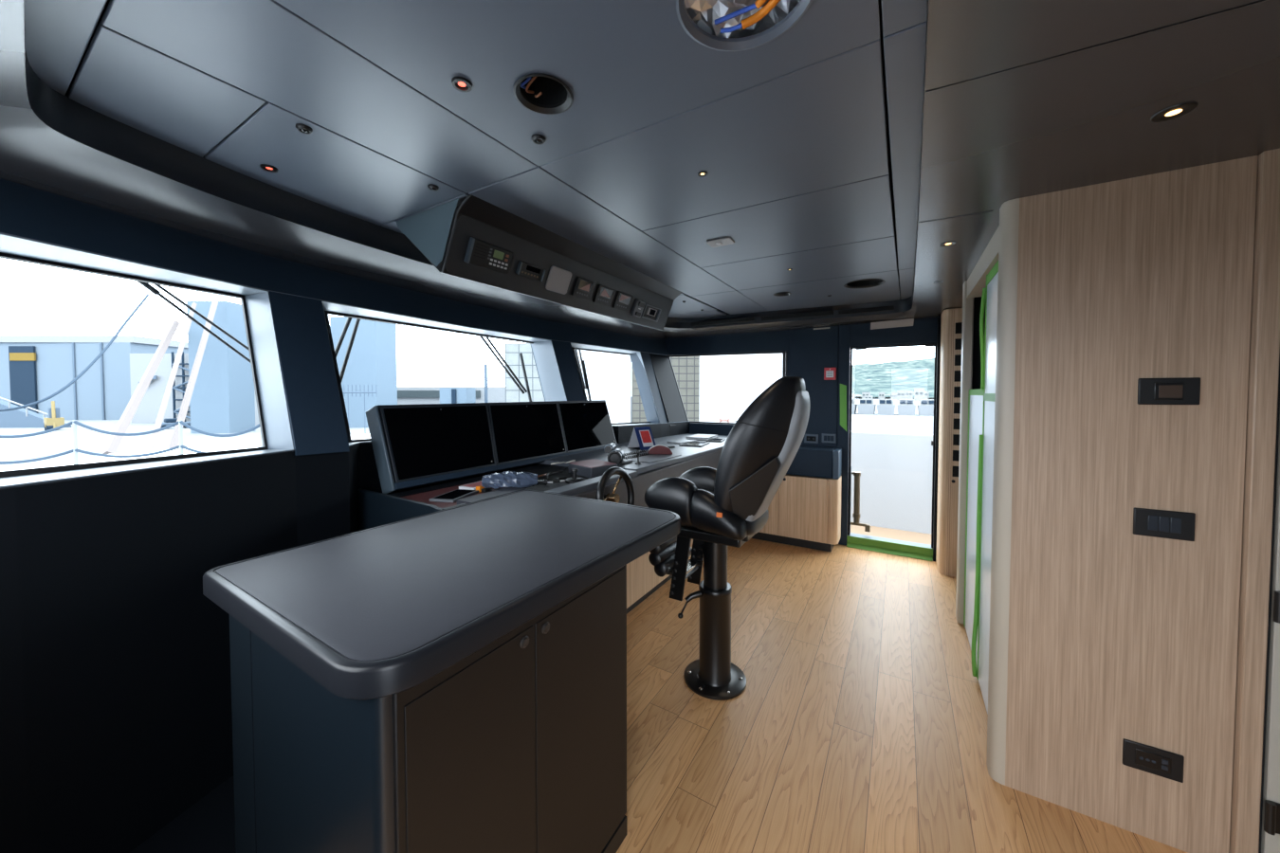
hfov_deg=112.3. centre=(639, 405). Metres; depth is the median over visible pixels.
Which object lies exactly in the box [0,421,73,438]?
rope
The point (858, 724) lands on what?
floor
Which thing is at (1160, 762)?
wall socket
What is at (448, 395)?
kiosk
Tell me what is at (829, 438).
light switch
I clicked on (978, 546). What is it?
tape
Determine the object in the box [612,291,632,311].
display
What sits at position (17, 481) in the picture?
trim
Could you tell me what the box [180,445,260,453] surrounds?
rope
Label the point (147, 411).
warehouse
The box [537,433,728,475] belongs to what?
countertop
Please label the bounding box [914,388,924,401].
house
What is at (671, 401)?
trim
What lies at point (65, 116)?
trim
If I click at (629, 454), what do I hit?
coiled cord
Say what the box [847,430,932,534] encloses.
wall
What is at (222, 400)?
building
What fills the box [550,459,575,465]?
wire
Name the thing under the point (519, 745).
base cabinet
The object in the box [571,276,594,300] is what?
display
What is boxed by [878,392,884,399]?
house
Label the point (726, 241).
ceiling plate
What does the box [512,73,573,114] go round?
cutout
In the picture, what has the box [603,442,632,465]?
lever
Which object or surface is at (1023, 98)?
ceiling
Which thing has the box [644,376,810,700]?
chair
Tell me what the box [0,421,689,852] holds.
wall
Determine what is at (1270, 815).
door
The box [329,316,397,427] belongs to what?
building
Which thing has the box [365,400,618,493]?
housing
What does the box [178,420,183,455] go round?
post
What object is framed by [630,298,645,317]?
switch panel
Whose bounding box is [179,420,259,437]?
rope
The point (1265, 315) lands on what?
door frame
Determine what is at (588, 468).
equipment box
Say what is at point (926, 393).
house
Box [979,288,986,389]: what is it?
tape
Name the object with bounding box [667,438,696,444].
notebook
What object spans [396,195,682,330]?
console
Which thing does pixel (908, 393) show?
house
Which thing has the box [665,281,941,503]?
wall
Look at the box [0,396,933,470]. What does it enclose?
ground
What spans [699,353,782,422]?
shed
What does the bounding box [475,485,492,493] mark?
clip
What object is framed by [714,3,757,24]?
cable
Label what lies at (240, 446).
floor
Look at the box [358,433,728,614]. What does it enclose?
console
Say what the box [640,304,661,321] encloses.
control unit
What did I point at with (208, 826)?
floor
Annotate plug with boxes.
[537,480,552,484]
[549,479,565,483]
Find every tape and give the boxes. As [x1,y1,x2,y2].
[840,384,846,431]
[846,535,932,556]
[846,542,932,561]
[971,435,982,676]
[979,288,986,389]
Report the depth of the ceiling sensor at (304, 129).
1.24 m
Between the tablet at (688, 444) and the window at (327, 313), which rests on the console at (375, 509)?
the tablet at (688, 444)
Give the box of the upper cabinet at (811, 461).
[786,444,841,479]
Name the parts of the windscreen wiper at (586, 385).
arm, arm, blade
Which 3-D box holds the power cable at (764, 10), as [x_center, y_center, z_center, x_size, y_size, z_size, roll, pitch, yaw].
[0.266,-0.816,0.863,0.031,0.033,0.145,-1,2,-37]
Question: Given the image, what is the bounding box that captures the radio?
[463,237,513,274]
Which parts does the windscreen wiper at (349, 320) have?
arm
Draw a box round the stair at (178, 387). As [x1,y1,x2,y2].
[171,351,190,419]
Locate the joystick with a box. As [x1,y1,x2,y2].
[635,450,641,464]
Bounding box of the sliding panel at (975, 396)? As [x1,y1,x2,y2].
[963,388,983,661]
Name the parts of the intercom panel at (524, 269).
handle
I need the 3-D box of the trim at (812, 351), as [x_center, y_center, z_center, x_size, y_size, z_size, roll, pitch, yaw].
[1.641,0.275,4.091,0.430,2.015,0.012,1,2,31]
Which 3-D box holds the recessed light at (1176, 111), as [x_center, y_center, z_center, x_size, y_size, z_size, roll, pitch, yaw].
[1.270,-0.699,1.022,0.072,0.005,0.072,1,2,31]
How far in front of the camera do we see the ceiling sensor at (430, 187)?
1.59 m
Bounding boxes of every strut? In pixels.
[101,320,180,454]
[146,302,197,450]
[168,296,219,448]
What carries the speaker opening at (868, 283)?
attached to the ceiling at (1023, 98)
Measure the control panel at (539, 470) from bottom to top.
0.027 m
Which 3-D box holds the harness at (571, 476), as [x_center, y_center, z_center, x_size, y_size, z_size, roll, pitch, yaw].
[-0.437,0.395,2.337,0.053,0.032,0.268,1,2,18]
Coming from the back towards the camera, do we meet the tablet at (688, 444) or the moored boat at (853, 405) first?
the moored boat at (853, 405)
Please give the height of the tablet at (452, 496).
0.013 m
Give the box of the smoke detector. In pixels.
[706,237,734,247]
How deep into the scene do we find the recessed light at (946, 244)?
1.92 m
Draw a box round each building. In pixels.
[0,335,188,420]
[186,301,255,433]
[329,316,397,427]
[397,386,505,404]
[504,343,577,402]
[631,356,699,422]
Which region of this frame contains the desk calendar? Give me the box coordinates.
[627,426,655,450]
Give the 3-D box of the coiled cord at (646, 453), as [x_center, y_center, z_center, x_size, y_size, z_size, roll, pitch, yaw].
[-0.007,0.346,2.987,0.024,0.024,0.367,1,2,34]
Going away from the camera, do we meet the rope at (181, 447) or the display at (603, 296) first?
the display at (603, 296)
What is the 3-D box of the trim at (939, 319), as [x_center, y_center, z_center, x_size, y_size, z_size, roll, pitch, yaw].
[2.479,0.288,3.561,0.048,2.020,0.050,1,2,31]
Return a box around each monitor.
[380,403,495,482]
[487,402,566,465]
[557,401,616,452]
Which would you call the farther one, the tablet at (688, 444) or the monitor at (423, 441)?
the tablet at (688, 444)
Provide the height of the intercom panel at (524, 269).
0.063 m
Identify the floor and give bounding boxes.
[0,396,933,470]
[0,433,370,471]
[129,775,236,852]
[616,538,1188,852]
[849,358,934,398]
[850,525,931,545]
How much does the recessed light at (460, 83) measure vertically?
0.008 m
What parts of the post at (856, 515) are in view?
post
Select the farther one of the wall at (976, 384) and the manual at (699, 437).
the manual at (699, 437)
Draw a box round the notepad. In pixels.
[458,480,486,490]
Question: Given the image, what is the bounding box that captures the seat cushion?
[690,487,768,535]
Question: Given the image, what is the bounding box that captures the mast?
[484,364,487,402]
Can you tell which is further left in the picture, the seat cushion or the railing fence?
the railing fence
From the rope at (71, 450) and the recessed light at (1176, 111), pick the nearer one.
the recessed light at (1176, 111)
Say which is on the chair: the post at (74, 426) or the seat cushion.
the seat cushion
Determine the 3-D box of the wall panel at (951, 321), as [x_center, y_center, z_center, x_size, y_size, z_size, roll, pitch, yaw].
[2.512,0.284,3.346,0.288,2.040,0.283,1,2,31]
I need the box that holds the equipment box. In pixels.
[567,458,617,478]
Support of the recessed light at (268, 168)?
in the ceiling at (1023, 98)
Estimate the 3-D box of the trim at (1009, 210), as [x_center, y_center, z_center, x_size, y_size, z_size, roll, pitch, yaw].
[1.305,0.318,1.547,0.041,2.075,0.078,1,2,31]
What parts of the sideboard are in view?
door, door, corner post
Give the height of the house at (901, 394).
7.672 m
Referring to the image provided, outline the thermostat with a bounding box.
[1137,377,1200,404]
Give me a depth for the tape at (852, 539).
3.77 m
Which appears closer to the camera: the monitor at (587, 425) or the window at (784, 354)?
the monitor at (587, 425)
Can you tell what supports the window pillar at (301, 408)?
attached to the wall at (116, 714)
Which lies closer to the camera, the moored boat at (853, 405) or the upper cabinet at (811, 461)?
the upper cabinet at (811, 461)
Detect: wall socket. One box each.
[804,434,818,443]
[1122,738,1184,783]
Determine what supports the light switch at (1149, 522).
attached to the wall at (1116, 634)
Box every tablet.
[429,489,478,503]
[678,441,709,447]
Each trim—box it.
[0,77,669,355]
[0,232,667,355]
[0,421,682,489]
[24,0,928,329]
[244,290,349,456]
[530,340,585,402]
[629,351,667,423]
[649,353,687,425]
[789,326,838,446]
[837,325,850,546]
[849,318,937,346]
[849,532,932,548]
[932,317,941,561]
[955,280,973,624]
[966,225,999,298]
[986,198,1019,786]
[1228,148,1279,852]
[1258,354,1279,852]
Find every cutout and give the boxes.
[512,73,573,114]
[676,0,812,51]
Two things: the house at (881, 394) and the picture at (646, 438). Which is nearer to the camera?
the picture at (646, 438)
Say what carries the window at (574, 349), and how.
in the wall at (116, 714)
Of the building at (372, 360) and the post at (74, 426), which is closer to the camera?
the post at (74, 426)
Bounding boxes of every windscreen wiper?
[137,281,250,363]
[334,317,360,383]
[479,336,531,402]
[574,349,591,401]
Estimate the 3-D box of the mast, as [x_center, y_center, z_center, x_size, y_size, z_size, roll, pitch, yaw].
[-28.655,-2.194,79.952,0.554,11.000,0.554,-1,2,-36]
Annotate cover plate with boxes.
[545,265,571,294]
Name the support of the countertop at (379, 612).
on the base cabinet at (519, 745)
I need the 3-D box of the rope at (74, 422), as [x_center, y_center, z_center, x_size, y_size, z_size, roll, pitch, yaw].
[-8.584,0.379,7.197,1.787,0.262,0.048,0,2,0]
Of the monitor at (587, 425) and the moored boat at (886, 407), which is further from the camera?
the moored boat at (886, 407)
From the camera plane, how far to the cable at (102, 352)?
9.42 m
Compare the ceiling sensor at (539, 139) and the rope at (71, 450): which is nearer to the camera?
the ceiling sensor at (539, 139)
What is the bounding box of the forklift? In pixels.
[43,401,64,430]
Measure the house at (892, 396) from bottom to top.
4.909 m
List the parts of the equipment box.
lid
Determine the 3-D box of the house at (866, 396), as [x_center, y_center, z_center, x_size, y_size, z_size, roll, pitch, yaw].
[158.778,-5.019,298.295,4.472,4.119,9.200,1,2,31]
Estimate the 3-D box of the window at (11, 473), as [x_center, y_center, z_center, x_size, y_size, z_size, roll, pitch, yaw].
[-1.841,-0.134,1.367,0.239,0.684,1.092,1,2,20]
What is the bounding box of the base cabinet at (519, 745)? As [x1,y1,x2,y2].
[229,565,626,852]
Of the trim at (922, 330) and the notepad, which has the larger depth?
the trim at (922, 330)
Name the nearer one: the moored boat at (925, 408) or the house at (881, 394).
the moored boat at (925, 408)
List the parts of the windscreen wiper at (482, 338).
arm, arm, blade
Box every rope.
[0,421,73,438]
[0,449,73,464]
[73,420,178,436]
[74,445,179,457]
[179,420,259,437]
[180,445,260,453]
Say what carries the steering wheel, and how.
attached to the console at (375, 509)
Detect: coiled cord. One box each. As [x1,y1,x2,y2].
[623,452,649,459]
[624,449,646,456]
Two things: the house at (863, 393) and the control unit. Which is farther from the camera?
the house at (863, 393)
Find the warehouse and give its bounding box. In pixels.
[129,353,190,423]
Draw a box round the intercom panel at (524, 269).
[515,260,545,281]
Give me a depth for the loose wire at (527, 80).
1.09 m
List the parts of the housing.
panel, trim, trim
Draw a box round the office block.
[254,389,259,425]
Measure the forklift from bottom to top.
4.462 m
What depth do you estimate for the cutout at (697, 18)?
0.93 m
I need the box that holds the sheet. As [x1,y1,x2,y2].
[632,454,681,462]
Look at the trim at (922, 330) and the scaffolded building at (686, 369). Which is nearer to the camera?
the trim at (922, 330)
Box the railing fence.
[342,384,377,433]
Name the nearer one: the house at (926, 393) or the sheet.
the sheet
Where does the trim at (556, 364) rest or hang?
attached to the wall at (116, 714)
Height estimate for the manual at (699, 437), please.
0.027 m
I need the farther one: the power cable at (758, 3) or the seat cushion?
the seat cushion
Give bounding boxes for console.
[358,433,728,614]
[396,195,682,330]
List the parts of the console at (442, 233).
plate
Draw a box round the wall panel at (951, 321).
[935,308,962,577]
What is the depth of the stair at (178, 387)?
79.28 m
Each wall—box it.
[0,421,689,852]
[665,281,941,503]
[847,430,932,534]
[971,296,985,389]
[1005,155,1257,852]
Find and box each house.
[861,392,870,399]
[864,395,872,399]
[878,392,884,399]
[890,394,896,399]
[896,390,905,401]
[905,390,913,399]
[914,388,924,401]
[924,391,929,399]
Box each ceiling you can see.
[0,0,1279,339]
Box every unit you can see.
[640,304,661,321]
[647,444,672,454]
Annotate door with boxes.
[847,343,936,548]
[976,260,998,714]
[1261,414,1279,852]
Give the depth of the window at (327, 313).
2.27 m
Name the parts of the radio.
handle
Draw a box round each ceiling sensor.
[295,123,312,134]
[427,184,438,190]
[530,134,545,145]
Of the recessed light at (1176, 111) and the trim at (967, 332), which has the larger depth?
the trim at (967, 332)
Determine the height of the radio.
0.104 m
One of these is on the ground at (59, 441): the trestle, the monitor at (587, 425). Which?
the trestle
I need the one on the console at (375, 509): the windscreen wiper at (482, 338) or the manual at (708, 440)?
the manual at (708, 440)
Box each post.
[72,420,78,464]
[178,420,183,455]
[849,465,870,532]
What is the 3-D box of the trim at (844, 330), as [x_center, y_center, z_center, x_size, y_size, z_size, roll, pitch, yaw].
[1.869,0.277,3.949,0.090,2.020,0.020,1,2,31]
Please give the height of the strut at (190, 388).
18.835 m
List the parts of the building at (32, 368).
doorway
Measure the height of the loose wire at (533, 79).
0.022 m
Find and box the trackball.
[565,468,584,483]
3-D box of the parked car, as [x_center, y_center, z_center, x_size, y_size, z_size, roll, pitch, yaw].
[-74.248,2.834,68.580,1.800,1.600,4.000,1,2,31]
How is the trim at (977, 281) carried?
attached to the wall at (976, 384)
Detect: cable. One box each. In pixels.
[0,293,149,411]
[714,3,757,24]
[720,22,742,33]
[741,0,780,29]
[754,0,767,8]
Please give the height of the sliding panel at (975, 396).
1.412 m
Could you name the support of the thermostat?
attached to the wall at (1116, 634)
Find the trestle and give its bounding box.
[719,418,729,422]
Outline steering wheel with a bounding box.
[595,466,635,505]
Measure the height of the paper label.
0.065 m
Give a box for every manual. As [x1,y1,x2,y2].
[685,434,717,440]
[706,438,724,442]
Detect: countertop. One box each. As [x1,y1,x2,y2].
[202,487,680,699]
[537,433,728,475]
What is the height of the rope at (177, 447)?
0.224 m
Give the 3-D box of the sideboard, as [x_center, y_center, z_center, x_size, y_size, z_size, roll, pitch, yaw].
[1.437,0.962,4.056,0.818,0.645,0.295,1,2,31]
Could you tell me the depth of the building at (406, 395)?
89.86 m
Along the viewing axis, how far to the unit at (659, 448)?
3.08 m
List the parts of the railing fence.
rail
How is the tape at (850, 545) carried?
attached to the trim at (850, 534)
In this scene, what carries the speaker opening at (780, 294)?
attached to the ceiling at (1023, 98)
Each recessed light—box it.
[259,164,278,172]
[451,76,472,91]
[697,170,707,177]
[939,240,956,246]
[1150,101,1198,122]
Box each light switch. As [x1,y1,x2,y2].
[822,433,836,443]
[1133,507,1195,541]
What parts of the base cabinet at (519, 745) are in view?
door, frame, knob, knob, door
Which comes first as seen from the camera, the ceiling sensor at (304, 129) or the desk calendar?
the ceiling sensor at (304, 129)
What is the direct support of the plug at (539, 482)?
on the console at (375, 509)
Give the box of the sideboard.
[750,474,841,552]
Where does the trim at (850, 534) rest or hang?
attached to the wall at (772, 340)
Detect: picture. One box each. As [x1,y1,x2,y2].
[639,429,653,446]
[640,430,652,442]
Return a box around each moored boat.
[851,399,857,414]
[857,399,876,414]
[877,399,895,415]
[896,399,915,415]
[917,399,933,416]
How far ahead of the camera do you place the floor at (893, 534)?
5.43 m
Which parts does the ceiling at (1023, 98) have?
panel, panel, panel, panel, panel, panel, panel, panel, panel, panel, panel, panel, panel, panel, panel, panel, panel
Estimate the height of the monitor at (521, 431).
0.363 m
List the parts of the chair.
lever rod, cross rod, lock lever, seat frame, plate, backrest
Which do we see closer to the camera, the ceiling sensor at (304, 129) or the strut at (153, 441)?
the ceiling sensor at (304, 129)
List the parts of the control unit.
screen frame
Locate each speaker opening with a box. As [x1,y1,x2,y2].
[773,292,790,296]
[843,278,885,288]
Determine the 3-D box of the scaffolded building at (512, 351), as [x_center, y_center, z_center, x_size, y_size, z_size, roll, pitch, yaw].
[-14.171,-2.534,63.884,9.275,12.600,8.000,0,2,0]
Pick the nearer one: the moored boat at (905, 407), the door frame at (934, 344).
the door frame at (934, 344)
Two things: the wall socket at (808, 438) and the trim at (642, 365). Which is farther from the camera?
the trim at (642, 365)
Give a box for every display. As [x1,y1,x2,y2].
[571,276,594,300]
[593,284,614,306]
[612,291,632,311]
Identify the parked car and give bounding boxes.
[160,418,190,428]
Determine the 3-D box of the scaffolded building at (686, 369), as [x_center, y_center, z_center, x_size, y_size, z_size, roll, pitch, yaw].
[3.431,-3.425,61.842,9.159,14.500,8.000,0,2,0]
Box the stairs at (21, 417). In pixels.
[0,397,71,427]
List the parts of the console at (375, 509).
panel, door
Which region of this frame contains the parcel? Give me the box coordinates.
[481,471,537,489]
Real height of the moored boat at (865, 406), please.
4.100 m
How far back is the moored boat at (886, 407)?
112.00 m
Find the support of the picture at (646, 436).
attached to the desk calendar
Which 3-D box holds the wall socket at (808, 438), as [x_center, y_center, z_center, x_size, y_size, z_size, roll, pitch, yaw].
[1.629,0.314,4.086,0.125,0.087,0.012,1,2,31]
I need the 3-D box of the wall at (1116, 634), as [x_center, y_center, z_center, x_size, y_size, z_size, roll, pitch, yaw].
[1.533,0.323,1.392,0.510,2.075,0.050,1,2,31]
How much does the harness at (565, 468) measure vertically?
0.028 m
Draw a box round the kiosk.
[439,387,475,403]
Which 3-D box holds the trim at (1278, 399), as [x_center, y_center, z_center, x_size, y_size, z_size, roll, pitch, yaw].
[1.791,0.365,1.231,0.009,2.000,0.055,1,2,31]
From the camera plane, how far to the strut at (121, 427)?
46.59 m
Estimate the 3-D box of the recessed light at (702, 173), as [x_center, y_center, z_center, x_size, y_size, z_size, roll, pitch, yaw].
[0.219,-0.812,1.504,0.034,0.006,0.034,1,2,31]
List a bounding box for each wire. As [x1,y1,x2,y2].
[519,76,531,89]
[525,76,536,93]
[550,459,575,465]
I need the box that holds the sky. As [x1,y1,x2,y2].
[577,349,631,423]
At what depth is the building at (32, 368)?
89.68 m
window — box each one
[0,252,268,477]
[324,310,533,442]
[572,347,649,424]
[668,350,786,424]
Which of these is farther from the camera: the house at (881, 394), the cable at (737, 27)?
the house at (881, 394)
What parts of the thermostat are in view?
display frame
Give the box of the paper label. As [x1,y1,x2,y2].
[870,318,914,329]
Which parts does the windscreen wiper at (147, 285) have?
arm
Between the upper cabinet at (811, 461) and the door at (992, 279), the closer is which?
the door at (992, 279)

